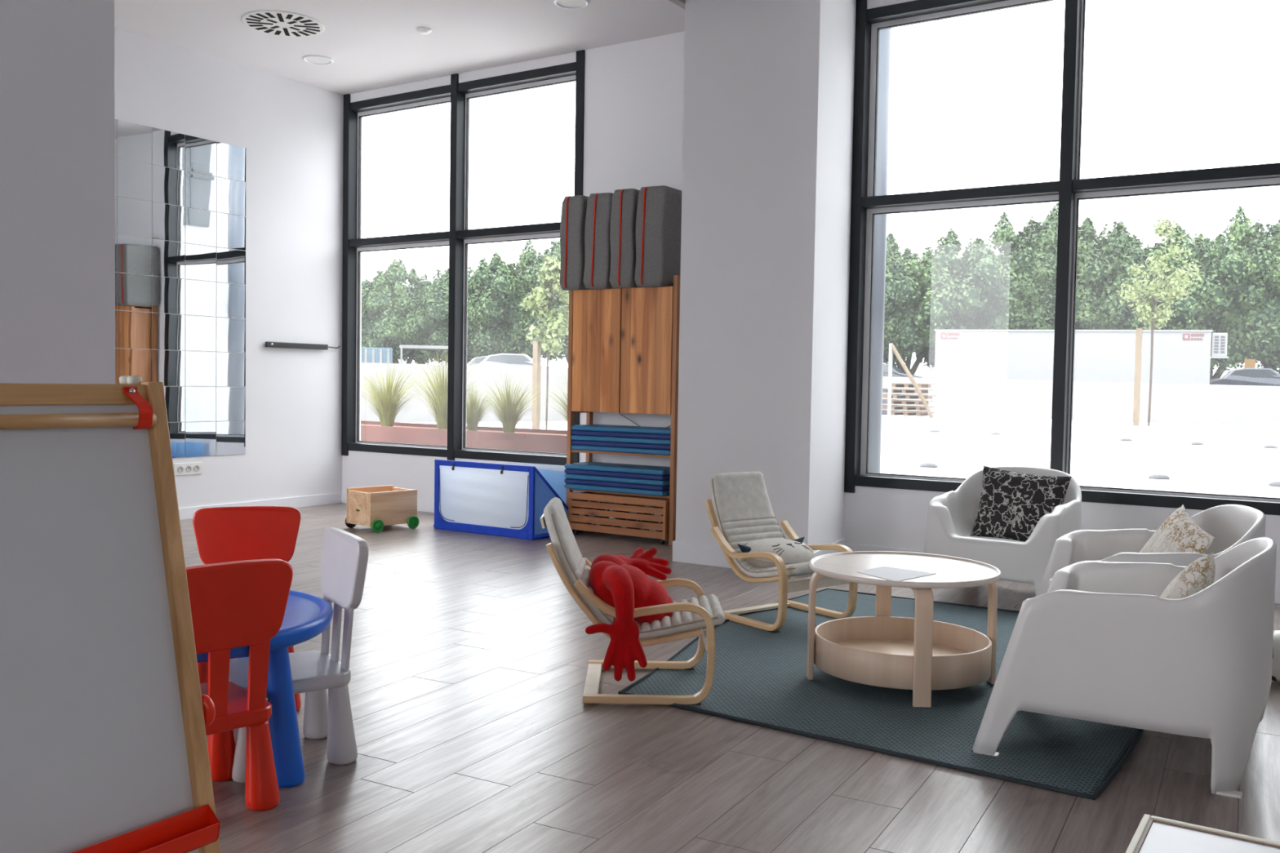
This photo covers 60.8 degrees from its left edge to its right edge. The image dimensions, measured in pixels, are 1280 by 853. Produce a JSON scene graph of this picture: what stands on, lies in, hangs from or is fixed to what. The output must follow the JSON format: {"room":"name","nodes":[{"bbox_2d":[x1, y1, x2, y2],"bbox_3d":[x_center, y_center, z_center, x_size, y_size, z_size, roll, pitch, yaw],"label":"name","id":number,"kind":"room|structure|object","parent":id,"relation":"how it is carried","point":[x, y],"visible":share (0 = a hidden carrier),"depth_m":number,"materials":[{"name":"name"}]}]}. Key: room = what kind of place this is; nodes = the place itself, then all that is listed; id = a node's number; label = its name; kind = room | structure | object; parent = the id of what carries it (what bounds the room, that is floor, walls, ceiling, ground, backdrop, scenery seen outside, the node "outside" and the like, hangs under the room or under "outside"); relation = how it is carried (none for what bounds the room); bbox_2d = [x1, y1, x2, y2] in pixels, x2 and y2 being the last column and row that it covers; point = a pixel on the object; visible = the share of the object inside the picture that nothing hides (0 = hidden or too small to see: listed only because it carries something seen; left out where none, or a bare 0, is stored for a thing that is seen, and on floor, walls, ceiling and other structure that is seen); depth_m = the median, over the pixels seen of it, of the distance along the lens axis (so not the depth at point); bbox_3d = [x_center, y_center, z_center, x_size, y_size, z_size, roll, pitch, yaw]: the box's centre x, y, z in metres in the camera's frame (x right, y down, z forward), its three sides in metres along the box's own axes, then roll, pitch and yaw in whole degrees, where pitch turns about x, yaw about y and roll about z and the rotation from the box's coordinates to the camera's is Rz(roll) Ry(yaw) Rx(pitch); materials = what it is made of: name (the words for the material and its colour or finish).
{"room":"children's room","nodes":[
{"label":"children's room","id":0,"kind":"room"},
{"bbox_2d":[0,0,115,384],"bbox_3d":[-2.578,-0.946,4.279,0.650,3.855,0.700,2,3,33],"label":"wall pillar","id":1,"kind":"structure","parent":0,"point":[57,137],"depth_m":4.20,"materials":[{"name":"paint"}]},
{"bbox_2d":[114,26,362,508],"bbox_3d":[-5.896,-1.070,5.959,0.350,3.855,11.200,2,3,33],"label":"wall","id":2,"kind":"structure","parent":0,"point":[291,131],"depth_m":9.71,"materials":[{"name":"paint"}]},
{"bbox_2d":[114,118,245,457],"bbox_3d":[-3.814,-1.060,8.833,0.006,2.642,1.468,2,3,33],"label":"mirror","id":3,"kind":"object","parent":2,"relation":"attached to","point":[180,198],"visible":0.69,"depth_m":8.96,"materials":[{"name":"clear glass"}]},
{"bbox_2d":[173,462,202,475],"bbox_3d":[-3.742,0.350,9.033,0.013,0.100,0.257,2,3,33],"label":"wall socket","id":4,"kind":"object","parent":2,"relation":"attached to","point":[195,468],"visible":0.96,"depth_m":9.03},
{"bbox_2d":[178,492,342,519],"bbox_3d":[-4.050,0.734,8.583,0.015,0.100,4.420,2,3,33],"label":"baseboard","id":5,"kind":"structure","parent":2,"relation":"attached to","point":[185,513],"depth_m":9.86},
{"bbox_2d":[265,341,339,350],"bbox_3d":[-3.067,-0.734,9.964,0.051,0.050,0.829,2,3,33],"label":"wall bar","id":6,"kind":"object","parent":2,"relation":"attached to","point":[269,344],"visible":1,"depth_m":9.88,"materials":[{"name":"black metal"}]},
{"bbox_2d":[114,0,684,94],"bbox_3d":[-0.521,-2.864,2.404,13.100,0.200,11.200,2,3,33],"label":"ceiling","id":7,"kind":"structure","parent":0,"point":[371,44],"depth_m":8.37,"materials":[{"name":"paint"}]},
{"bbox_2d":[240,9,324,36],"bbox_3d":[-2.688,-3.032,8.228,0.600,0.010,0.600,2,3,25],"label":"ceiling vent","id":8,"kind":"object","parent":7,"relation":"in","point":[280,23],"visible":1,"depth_m":8.20,"materials":[{"name":"metal"}]},
{"bbox_2d":[302,54,333,65],"bbox_3d":[-2.697,-3.069,9.143,0.250,0.012,0.250,2,3,33],"label":"recessed light","id":9,"kind":"object","parent":7,"relation":"in","point":[312,59],"visible":1,"depth_m":9.14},
{"bbox_2d":[306,57,330,63],"bbox_3d":[-2.697,-3.073,9.143,0.208,0.004,0.208,2,3,33],"label":"diffuser","id":10,"kind":"object","parent":9,"relation":"attached to","point":[308,60],"depth_m":9.15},
{"bbox_2d":[417,26,431,34],"bbox_3d":[-1.643,-3.008,8.308,0.110,0.030,0.110,2,3,33],"label":"smoke detector","id":11,"kind":"object","parent":7,"relation":"attached to","point":[424,30],"visible":1,"depth_m":8.28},
{"bbox_2d":[553,0,589,8],"bbox_3d":[-0.480,-2.971,7.651,0.250,0.012,0.250,2,3,33],"label":"recessed light","id":12,"kind":"object","parent":7,"relation":"in","point":[566,4],"visible":1,"depth_m":7.68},
{"bbox_2d":[557,0,586,7],"bbox_3d":[-0.480,-2.975,7.651,0.208,0.004,0.208,2,3,33],"label":"diffuser","id":13,"kind":"object","parent":12,"relation":"attached to","point":[561,3],"depth_m":7.68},
{"bbox_2d":[669,0,685,8],"bbox_3d":[1.128,-2.596,0.860,8.435,0.155,10.000,2,3,33],"label":"trim","id":14,"kind":"structure","parent":7,"relation":"attached to","point":[681,3],"depth_m":7.20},
{"bbox_2d":[180,502,1279,852],"bbox_3d":[-0.589,1.147,2.567,13.100,0.120,11.200,2,3,33],"label":"floor","id":15,"kind":"structure","parent":0,"point":[470,653],"depth_m":3.45,"materials":[{"name":"grey wood"}]},
{"bbox_2d":[0,375,220,852],"bbox_3d":[-1.166,0.506,1.895,0.677,1.196,0.676,2,3,33],"label":"easel","id":16,"kind":"object","parent":15,"relation":"on","point":[105,716],"visible":1,"depth_m":1.91,"materials":[{"name":"brown wood"}]},
{"bbox_2d":[71,804,219,852],"bbox_3d":[-0.948,0.733,1.730,0.035,0.066,0.626,2,3,33],"label":"tray","id":17,"kind":"object","parent":16,"relation":"on","point":[188,831],"depth_m":1.93,"materials":[{"name":"red plastic"}]},
{"bbox_2d":[186,559,293,811],"bbox_3d":[-1.239,0.706,3.031,0.398,0.702,0.395,3,3,45],"label":"chair","id":18,"kind":"object","parent":15,"relation":"on","point":[237,603],"visible":0.5,"depth_m":2.96,"materials":[{"name":"red plastic"}]},
{"bbox_2d":[192,506,301,711],"bbox_3d":[-1.450,0.662,4.010,0.395,0.702,0.398,0,2,-17],"label":"chair","id":19,"kind":"object","parent":15,"relation":"on","point":[237,533],"visible":0.28,"depth_m":4.14,"materials":[{"name":"red plastic"}]},
{"bbox_2d":[196,590,333,787],"bbox_3d":[-1.369,0.801,3.298,0.850,0.486,0.850,2,3,33],"label":"table","id":20,"kind":"object","parent":15,"relation":"on","point":[307,615],"visible":0.2,"depth_m":3.19,"materials":[{"name":"blue plastic"}]},
{"bbox_2d":[228,527,368,783],"bbox_3d":[-1.113,0.691,3.445,0.398,0.702,0.395,-1,3,-32],"label":"chair","id":21,"kind":"object","parent":15,"relation":"on","point":[344,554],"visible":0.74,"depth_m":3.41,"materials":[{"name":"grey plastic"}]},
{"bbox_2d":[345,484,418,533],"bbox_3d":[-2.055,0.652,8.700,0.390,0.322,0.442,3,3,42],"label":"cart","id":22,"kind":"object","parent":15,"relation":"on","point":[377,507],"visible":1,"depth_m":8.58,"materials":[{"name":"brown wood"}]},
{"bbox_2d":[433,459,582,539],"bbox_3d":[-1.036,0.550,8.758,1.042,0.555,0.721,2,3,33],"label":"storage box","id":23,"kind":"object","parent":15,"relation":"on","point":[500,500],"visible":0.97,"depth_m":8.45,"materials":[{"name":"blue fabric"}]},
{"bbox_2d":[568,491,669,544],"bbox_3d":[-0.102,0.690,8.400,0.895,0.335,0.314,2,3,33],"label":"crate","id":24,"kind":"object","parent":15,"relation":"on","point":[636,504],"visible":0.86,"depth_m":8.27,"materials":[{"name":"brown wood"}]},
{"bbox_2d":[578,501,662,531],"bbox_3d":[-0.128,0.691,8.385,0.809,0.226,0.212,2,3,33],"label":"blocks","id":25,"kind":"object","parent":24,"relation":"in","point":[588,501],"visible":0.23,"depth_m":8.35,"materials":[{"name":"brown wood"}]},
{"bbox_2d":[565,275,679,546],"bbox_3d":[-0.074,-0.135,8.390,0.985,1.985,0.300,2,3,33],"label":"shelf unit","id":26,"kind":"object","parent":15,"relation":"on","point":[624,343],"visible":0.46,"depth_m":8.22,"materials":[{"name":"brown wood"}]},
{"bbox_2d":[559,195,592,290],"bbox_3d":[-0.431,-1.418,8.537,0.213,0.715,0.417,3,3,33],"label":"floor cushion","id":27,"kind":"object","parent":26,"relation":"on","point":[573,215],"visible":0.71,"depth_m":8.36,"materials":[{"name":"grey fabric"}]},
{"bbox_2d":[582,192,613,288],"bbox_3d":[-0.226,-1.409,8.405,0.253,0.722,0.417,2,3,33],"label":"floor cushion","id":28,"kind":"object","parent":26,"relation":"on","point":[597,220],"visible":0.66,"depth_m":8.23,"materials":[{"name":"grey fabric"}]},
{"bbox_2d":[564,483,669,496],"bbox_3d":[-0.122,0.475,8.403,0.910,0.037,0.340,2,3,33],"label":"foam mat","id":29,"kind":"object","parent":26,"relation":"on","point":[659,493],"visible":0.52,"depth_m":8.23,"materials":[{"name":"blue plastic"}]},
{"bbox_2d":[564,478,669,491],"bbox_3d":[-0.121,0.436,8.402,0.910,0.037,0.340,2,3,33],"label":"foam mat","id":30,"kind":"object","parent":29,"relation":"on","point":[652,487],"visible":0.49,"depth_m":8.23,"materials":[{"name":"blue plastic"}]},
{"bbox_2d":[564,473,670,485],"bbox_3d":[-0.120,0.398,8.400,0.910,0.037,0.340,2,3,33],"label":"foam mat","id":31,"kind":"object","parent":30,"relation":"on","point":[646,482],"visible":0.54,"depth_m":8.23,"materials":[{"name":"blue plastic"}]},
{"bbox_2d":[564,468,670,480],"bbox_3d":[-0.120,0.359,8.399,0.910,0.037,0.340,2,3,33],"label":"foam mat","id":32,"kind":"object","parent":31,"relation":"on","point":[638,476],"visible":0.57,"depth_m":8.23,"materials":[{"name":"blue plastic"}]},
{"bbox_2d":[564,462,670,475],"bbox_3d":[-0.119,0.321,8.397,0.910,0.037,0.340,2,3,33],"label":"foam mat","id":33,"kind":"object","parent":32,"relation":"on","point":[597,466],"visible":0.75,"depth_m":8.30,"materials":[{"name":"blue plastic"}]},
{"bbox_2d":[571,444,670,455],"bbox_3d":[-0.069,0.174,8.431,0.920,0.037,0.340,2,3,33],"label":"foam mat","id":34,"kind":"object","parent":26,"relation":"on","point":[639,451],"visible":0.59,"depth_m":8.28,"materials":[{"name":"blue plastic"}]},
{"bbox_2d":[571,440,670,449],"bbox_3d":[-0.068,0.136,8.430,0.920,0.037,0.340,2,3,33],"label":"foam mat","id":35,"kind":"object","parent":34,"relation":"on","point":[643,446],"visible":0.63,"depth_m":8.28,"materials":[{"name":"blue plastic"}]},
{"bbox_2d":[571,435,670,444],"bbox_3d":[-0.067,0.097,8.428,0.920,0.037,0.340,2,3,33],"label":"foam mat","id":36,"kind":"object","parent":35,"relation":"on","point":[632,440],"visible":0.64,"depth_m":8.27,"materials":[{"name":"blue plastic"}]},
{"bbox_2d":[571,430,671,439],"bbox_3d":[-0.067,0.059,8.427,0.920,0.037,0.340,2,3,33],"label":"foam mat","id":37,"kind":"object","parent":36,"relation":"on","point":[636,435],"visible":0.6,"depth_m":8.27,"materials":[{"name":"blue plastic"}]},
{"bbox_2d":[571,424,671,434],"bbox_3d":[-0.066,0.020,8.425,0.920,0.037,0.340,2,3,33],"label":"foam mat","id":38,"kind":"object","parent":37,"relation":"on","point":[606,428],"visible":0.74,"depth_m":8.31,"materials":[{"name":"blue plastic"}]},
{"bbox_2d":[608,188,639,288],"bbox_3d":[-0.037,-1.407,8.281,0.213,0.727,0.417,3,3,33],"label":"floor cushion","id":39,"kind":"object","parent":26,"relation":"on","point":[624,202],"visible":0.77,"depth_m":8.11,"materials":[{"name":"grey fabric"}]},
{"bbox_2d":[634,185,681,287],"bbox_3d":[0.172,-1.398,8.145,0.253,0.727,0.417,4,4,33],"label":"floor cushion","id":40,"kind":"object","parent":26,"relation":"on","point":[659,210],"visible":0.88,"depth_m":7.99,"materials":[{"name":"grey fabric"}]},
{"bbox_2d":[617,588,1143,799],"bbox_3d":[1.219,1.017,4.842,2.113,0.014,2.654,2,3,33],"label":"rug","id":41,"kind":"object","parent":15,"relation":"on","point":[760,678],"visible":0.55,"depth_m":4.03,"materials":[{"name":"carpet"}]},
{"bbox_2d":[539,497,725,705],"bbox_3d":[-0.030,0.662,4.297,0.707,0.726,0.542,1,2,0],"label":"armchair","id":42,"kind":"object","parent":41,"relation":"on","point":[702,613],"visible":0.73,"depth_m":4.10,"materials":[{"name":"brown wood"}]},
{"bbox_2d":[585,547,673,681],"bbox_3d":[-0.032,0.717,4.298,0.334,0.403,0.702,1,2,0],"label":"heart","id":43,"kind":"object","parent":42,"relation":"on","point":[623,583],"visible":0.85,"depth_m":4.07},
{"bbox_2d":[543,497,725,639],"bbox_3d":[-0.024,0.551,4.293,0.698,0.503,0.404,1,2,0],"label":"seat cushion","id":44,"kind":"object","parent":42,"relation":"on","point":[569,558],"depth_m":4.11,"materials":[{"name":"grey fabric"}]},
{"bbox_2d":[705,471,857,632],"bbox_3d":[0.705,0.622,5.603,0.542,0.726,0.707,-1,3,-38],"label":"armchair","id":45,"kind":"object","parent":41,"relation":"on","point":[744,514],"visible":0.73,"depth_m":5.66,"materials":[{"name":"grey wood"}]},
{"bbox_2d":[709,471,814,577],"bbox_3d":[0.710,0.510,5.595,0.404,0.503,0.698,-1,3,-38],"label":"seat cushion","id":46,"kind":"object","parent":45,"relation":"on","point":[744,512],"depth_m":5.72,"materials":[{"name":"grey fabric"}]},
{"bbox_2d":[737,537,814,568],"bbox_3d":[0.719,0.656,5.623,0.358,0.147,0.420,2,2,20],"label":"cushion","id":47,"kind":"object","parent":45,"relation":"on","point":[792,552],"visible":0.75,"depth_m":5.50,"materials":[{"name":"beige fabric"}]},
{"bbox_2d":[806,551,1000,707],"bbox_3d":[1.060,0.795,4.421,0.750,0.467,0.750,3,3,43],"label":"coffee table","id":48,"kind":"object","parent":41,"relation":"on","point":[922,655],"visible":0.97,"depth_m":4.35,"materials":[{"name":"brown wood"}]},
{"bbox_2d":[857,566,936,581],"bbox_3d":[0.983,0.573,4.261,0.278,0.001,0.226,-1,3,-43],"label":"paper sheet","id":49,"kind":"object","parent":48,"relation":"on","point":[885,572],"visible":1,"depth_m":4.26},
{"bbox_2d":[813,616,991,690],"bbox_3d":[1.058,0.908,4.426,0.700,0.129,0.700,2,3,33],"label":"tray","id":50,"kind":"object","parent":48,"relation":"on","point":[871,651],"depth_m":4.25,"materials":[{"name":"brown wood"}]},
{"bbox_2d":[923,466,1081,596],"bbox_3d":[2.093,0.618,6.254,0.730,0.732,0.853,3,3,35],"label":"armchair","id":51,"kind":"object","parent":15,"relation":"on","point":[952,515],"visible":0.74,"depth_m":6.07,"materials":[{"name":"white plastic"}]},
{"bbox_2d":[969,465,1071,542],"bbox_3d":[2.190,0.462,6.288,0.514,0.443,0.202,3,3,38],"label":"throw cushion","id":52,"kind":"object","parent":51,"relation":"on","point":[1011,505],"visible":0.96,"depth_m":6.25,"materials":[{"name":"fabric"}]},
{"bbox_2d":[972,537,1276,798],"bbox_3d":[1.632,0.715,3.668,0.853,0.732,0.730,2,3,29],"label":"armchair","id":53,"kind":"object","parent":15,"relation":"on","point":[1102,645],"visible":1,"depth_m":3.32,"materials":[{"name":"white plastic"}]},
{"bbox_2d":[1160,552,1215,599],"bbox_3d":[1.767,0.595,3.582,0.206,0.422,0.466,2,3,24],"label":"throw cushion","id":54,"kind":"object","parent":53,"relation":"on","point":[1199,575],"visible":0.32,"depth_m":3.43,"materials":[{"name":"beige fabric"}]},
{"bbox_2d":[1037,504,1266,595],"bbox_3d":[2.092,0.686,4.566,0.853,0.732,0.730,1,2,10],"label":"armchair","id":55,"kind":"object","parent":15,"relation":"on","point":[1231,526],"visible":0.24,"depth_m":4.75,"materials":[{"name":"white plastic"}]},
{"bbox_2d":[1138,505,1214,554],"bbox_3d":[2.198,0.548,4.554,0.234,0.419,0.475,1,2,12],"label":"throw cushion","id":56,"kind":"object","parent":55,"relation":"on","point":[1179,533],"visible":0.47,"depth_m":4.49,"materials":[{"name":"beige fabric"}]},
{"bbox_2d":[1125,813,1279,852],"bbox_3d":[0.982,0.931,1.519,0.620,0.450,0.620,2,3,33],"label":"table","id":57,"kind":"object","parent":15,"relation":"on","point":[1153,834],"visible":1,"depth_m":1.83,"materials":[{"name":"white laminate"}]},
{"bbox_2d":[1271,630,1279,682],"bbox_3d":[2.663,0.954,4.525,0.216,0.214,0.214,2,3,33],"label":"soccer ball","id":58,"kind":"object","parent":15,"relation":"on","point":[1276,644],"visible":0.25,"depth_m":4.46,"materials":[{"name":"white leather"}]},
{"bbox_2d":[675,0,856,551],"bbox_3d":[0.920,-1.013,7.391,0.965,3.855,0.905,2,3,33],"label":"wall column","id":59,"kind":"structure","parent":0,"point":[768,94],"depth_m":7.02,"materials":[{"name":"paint"}]},
{"bbox_2d":[671,537,845,577],"bbox_3d":[0.881,0.845,7.454,0.995,0.135,0.905,2,3,33],"label":"baseboard","id":60,"kind":"structure","parent":59,"relation":"attached to","point":[682,552],"depth_m":7.23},
{"bbox_2d":[342,0,1279,586],"bbox_3d":[2.493,-0.972,7.027,12.550,3.855,0.200,2,3,33],"label":"wall","id":61,"kind":"structure","parent":0,"point":[634,90],"depth_m":8.50,"materials":[{"name":"paint"}]},
{"bbox_2d":[341,49,585,465],"bbox_3d":[-1.607,-1.374,9.633,2.790,3.398,0.150,2,3,33],"label":"window","id":62,"kind":"structure","parent":61,"relation":"in","point":[459,236],"depth_m":9.63,"materials":[{"name":"metal"}]},
{"bbox_2d":[342,492,1279,604],"bbox_3d":[2.409,0.907,7.009,12.535,0.100,0.015,2,3,33],"label":"baseboard","id":63,"kind":"structure","parent":61,"relation":"attached to","point":[422,505],"depth_m":7.57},
{"bbox_2d":[844,0,1279,515],"bbox_3d":[2.675,-1.188,6.848,2.825,3.398,0.150,2,3,33],"label":"window","id":64,"kind":"structure","parent":61,"relation":"in","point":[1070,188],"depth_m":6.99,"materials":[{"name":"metal"}]},
{"label":"outside","id":65,"kind":"structure","parent":0,"visible":0},
{"bbox_2d":[399,414,1279,497],"bbox_3d":[-18.305,-5.252,155.046,320.000,0.282,360.000,2,3,33],"label":"ground","id":66,"kind":"structure","parent":65,"point":[1232,460],"depth_m":21.82,"materials":[{"name":"concrete"}]},
{"bbox_2d":[360,420,447,446],"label":"planter","id":67,"kind":"object","parent":66,"relation":"on","point":[371,431],"depth_m":12.03,"materials":[{"name":"red concrete"}]},
{"bbox_2d":[360,353,435,426],"bbox_3d":[-2.931,-0.416,12.639,1.264,0.876,1.277,2,3,33],"label":"grass tuft","id":68,"kind":"object","parent":67,"relation":"on","point":[386,405],"visible":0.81,"depth_m":12.55,"materials":[{"name":"plant"}]},
{"bbox_2d":[385,351,504,429],"bbox_3d":[-2.192,-0.438,12.202,1.416,0.979,1.425,-1,3,-41],"label":"grass tuft","id":69,"kind":"object","parent":67,"relation":"on","point":[439,400],"visible":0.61,"depth_m":12.10,"materials":[{"name":"plant"}]},
{"bbox_2d":[360,362,568,422],"bbox_3d":[-3.752,-0.945,32.144,17.681,1.650,0.250,-1,3,-34],"label":"wall","id":70,"kind":"structure","parent":66,"relation":"on","point":[413,411],"depth_m":31.37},
{"bbox_2d":[466,425,567,453],"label":"planter","id":71,"kind":"object","parent":66,"relation":"on","point":[552,441],"depth_m":11.17,"materials":[{"name":"red concrete"}]},
{"bbox_2d":[440,381,493,431],"bbox_3d":[-1.807,-0.215,11.798,0.845,0.580,0.851,0,3,-26],"label":"grass tuft","id":72,"kind":"object","parent":71,"relation":"on","point":[473,415],"visible":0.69,"depth_m":11.74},
{"bbox_2d":[468,372,547,432],"bbox_3d":[-1.381,-0.281,11.584,1.075,0.744,1.086,1,2,-10],"label":"grass tuft","id":73,"kind":"object","parent":71,"relation":"on","point":[508,414],"visible":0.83,"depth_m":11.51,"materials":[{"name":"plant"}]},
{"bbox_2d":[534,373,568,421],"bbox_3d":[-0.635,-0.256,11.282,1.081,0.743,1.075,1,2,5],"label":"grass tuft","id":74,"kind":"object","parent":71,"relation":"on","point":[556,395],"visible":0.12,"depth_m":11.20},
{"bbox_2d":[531,341,541,429],"bbox_3d":[-2.290,-0.845,24.146,0.130,2.090,0.130,2,3,33],"label":"stake","id":75,"kind":"object","parent":66,"relation":"on","point":[536,366],"visible":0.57,"depth_m":24.10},
{"bbox_2d":[519,254,568,429],"bbox_3d":[-2.023,-1.789,24.107,1.144,3.988,1.154,2,3,33],"label":"sapling","id":76,"kind":"object","parent":66,"relation":"on","point":[555,323],"visible":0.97,"depth_m":23.88,"materials":[{"name":"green plant"}]},
{"bbox_2d":[868,27,892,472],"bbox_3d":[2.078,-1.451,9.706,0.210,4.620,0.210,2,3,33],"label":"round column","id":77,"kind":"structure","parent":66,"relation":"on","point":[885,37],"depth_m":9.61,"materials":[{"name":"paint"}]},
{"bbox_2d":[881,382,937,416],"bbox_3d":[10.629,-1.128,45.076,2.972,1.310,1.040,3,3,38],"label":"pallet stack","id":78,"kind":"object","parent":66,"relation":"on","point":[905,385],"visible":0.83,"depth_m":44.55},
{"bbox_2d":[887,342,933,417],"bbox_3d":[10.668,-1.799,42.909,1.786,2.932,0.188,2,2,19],"label":"prop","id":79,"kind":"object","parent":66,"relation":"on","point":[892,348],"visible":1,"depth_m":43.02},
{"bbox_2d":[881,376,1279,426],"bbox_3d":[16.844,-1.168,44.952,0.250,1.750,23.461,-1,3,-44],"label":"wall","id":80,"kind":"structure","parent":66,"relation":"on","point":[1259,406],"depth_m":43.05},
{"bbox_2d":[1133,328,1142,426],"bbox_3d":[17.191,-1.708,37.699,0.180,3.370,0.180,2,3,33],"label":"stake","id":81,"kind":"object","parent":66,"relation":"on","point":[1139,331],"visible":1,"depth_m":37.62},
{"bbox_2d":[1115,217,1202,426],"bbox_3d":[17.690,-3.567,37.326,2.540,7.132,2.593,2,3,33],"label":"sapling","id":82,"kind":"object","parent":66,"relation":"on","point":[1151,297],"visible":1,"depth_m":37.21,"materials":[{"name":"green plant"}]},
{"bbox_2d":[1148,473,1169,479],"bbox_3d":[7.205,0.692,15.145,0.270,0.070,0.270,2,3,33],"label":"stud","id":83,"kind":"object","parent":66,"relation":"on","point":[1156,476],"visible":1,"depth_m":15.05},
{"bbox_3d":[-7.604,-5.975,164.110,308.000,0.950,233.100,2,3,33],"label":"terrace","id":84,"kind":"object","parent":66,"relation":"on","visible":0},
{"bbox_2d":[360,346,392,363],"bbox_3d":[-11.804,-2.521,46.021,2.650,1.600,2.250,0,2,-12],"label":"shed","id":85,"kind":"object","parent":84,"relation":"on","point":[368,354],"visible":0.16,"depth_m":45.09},
{"bbox_2d":[361,257,438,364],"bbox_3d":[-14.389,-6.341,66.356,6.412,7.606,6.571,3,3,34],"label":"evergreen tree","id":86,"kind":"object","parent":84,"relation":"on","point":[387,302],"visible":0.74,"depth_m":64.22,"materials":[{"name":"green plant"}]},
{"bbox_2d":[399,344,448,363],"bbox_3d":[-9.114,-2.567,46.685,2.300,1.730,2.200,0,2,-12],"label":"carport","id":87,"kind":"object","parent":84,"relation":"on","point":[401,347],"visible":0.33,"depth_m":45.58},
{"bbox_2d":[406,267,504,364],"bbox_3d":[-10.976,-6.053,66.301,6.150,7.150,6.538,2,3,27],"label":"evergreen tree","id":88,"kind":"object","parent":84,"relation":"on","point":[437,313],"visible":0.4,"depth_m":64.13,"materials":[{"name":"green plant"}]},
{"bbox_2d":[466,355,487,365],"bbox_3d":[-6.773,-2.637,52.564,4.216,1.470,1.740,1,2,-2],"label":"parked car","id":89,"kind":"object","parent":84,"relation":"on","point":[477,360],"visible":0.06,"depth_m":51.72,"materials":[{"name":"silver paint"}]},
{"bbox_2d":[471,353,550,367],"bbox_3d":[-5.329,-2.390,47.093,4.216,1.470,1.740,1,2,-2],"label":"parked car","id":90,"kind":"object","parent":84,"relation":"on","point":[500,359],"visible":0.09,"depth_m":46.27,"materials":[{"name":"white paint"}]},
{"bbox_2d":[467,240,560,360],"bbox_3d":[-7.194,-6.790,66.031,8.073,8.790,7.410,0,3,-28],"label":"evergreen tree","id":91,"kind":"object","parent":84,"relation":"on","point":[503,293],"visible":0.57,"depth_m":63.64,"materials":[{"name":"green plant"}]},
{"bbox_2d":[512,238,568,364],"bbox_3d":[-3.582,-7.077,65.194,8.058,9.559,8.258,3,3,33],"label":"evergreen tree","id":92,"kind":"object","parent":84,"relation":"on","point":[531,277],"visible":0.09,"depth_m":62.78,"materials":[{"name":"green plant"}]},
{"bbox_2d":[883,250,893,355],"bbox_3d":[11.716,-7.314,66.124,8.838,10.484,9.057,3,3,37],"label":"evergreen tree","id":93,"kind":"object","parent":84,"relation":"on","point":[885,349],"visible":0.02,"depth_m":63.30,"materials":[{"name":"green plant"}]},
{"bbox_2d":[882,364,922,377],"bbox_3d":[12.252,-2.424,55.222,4.216,1.470,1.740,2,3,25],"label":"parked car","id":94,"kind":"object","parent":84,"relation":"on","point":[896,372],"visible":0.06,"depth_m":54.30,"materials":[{"name":"blue paint"}]},
{"bbox_2d":[883,231,965,374],"bbox_3d":[15.864,-6.800,65.293,8.311,9.662,8.835,2,3,30],"label":"evergreen tree","id":95,"kind":"object","parent":84,"relation":"on","point":[908,328],"visible":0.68,"depth_m":62.40,"materials":[{"name":"green plant"}]},
{"bbox_2d":[914,211,1056,364],"bbox_3d":[20.676,-7.293,65.680,9.908,10.788,9.094,0,3,-25],"label":"evergreen tree","id":96,"kind":"object","parent":84,"relation":"on","point":[989,298],"visible":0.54,"depth_m":62.53,"materials":[{"name":"green plant"}]},
{"bbox_2d":[1001,201,1133,329],"bbox_3d":[25.114,-7.591,66.008,9.705,11.512,9.945,3,3,36],"label":"evergreen tree","id":97,"kind":"object","parent":84,"relation":"on","point":[1092,313],"visible":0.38,"depth_m":62.52,"materials":[{"name":"green plant"}]},
{"bbox_2d":[934,329,1213,384],"bbox_3d":[20.089,-2.954,51.507,11.949,3.095,2.600,2,2,17],"label":"cabin","id":98,"kind":"object","parent":84,"relation":"on","point":[1179,356],"visible":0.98,"depth_m":50.11,"materials":[{"name":"white metal"}]},
{"bbox_2d":[1210,333,1228,358],"bbox_3d":[25.890,-3.613,48.894,0.720,1.120,0.900,2,2,17],"label":"air conditioner","id":99,"kind":"object","parent":98,"relation":"attached to","point":[1219,340],"visible":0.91,"depth_m":48.51,"materials":[{"name":"white metal"}]},
{"bbox_2d":[1077,219,1216,364],"bbox_3d":[29.733,-7.043,65.289,9.142,10.628,9.719,2,3,29],"label":"evergreen tree","id":100,"kind":"object","parent":84,"relation":"on","point":[1187,312],"visible":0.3,"depth_m":62.11,"materials":[{"name":"green plant"}]},
{"bbox_2d":[1148,205,1279,380],"bbox_3d":[34.492,-7.360,65.770,10.343,11.388,9.745,0,3,-29],"label":"evergreen tree","id":101,"kind":"object","parent":84,"relation":"on","point":[1221,264],"visible":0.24,"depth_m":62.43,"materials":[{"name":"green plant"}]},
{"bbox_2d":[1208,217,1279,373],"bbox_3d":[37.881,-7.208,64.376,9.532,11.306,9.768,3,3,35],"label":"evergreen tree","id":102,"kind":"object","parent":84,"relation":"on","point":[1263,251],"visible":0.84,"depth_m":61.67,"materials":[{"name":"green plant"}]},
{"bbox_2d":[1209,368,1279,386],"bbox_3d":[28.746,-1.962,50.696,4.216,1.470,1.740,2,3,25],"label":"parked car","id":103,"kind":"object","parent":84,"relation":"on","point":[1244,376],"visible":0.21,"depth_m":50.12,"materials":[{"name":"blue paint"}]},
{"bbox_2d":[1244,359,1256,368],"bbox_3d":[31.255,-2.424,55.974,0.500,2.050,0.200,2,3,33],"label":"sign","id":104,"kind":"object","parent":84,"relation":"on","point":[1248,363],"visible":0.36,"depth_m":55.86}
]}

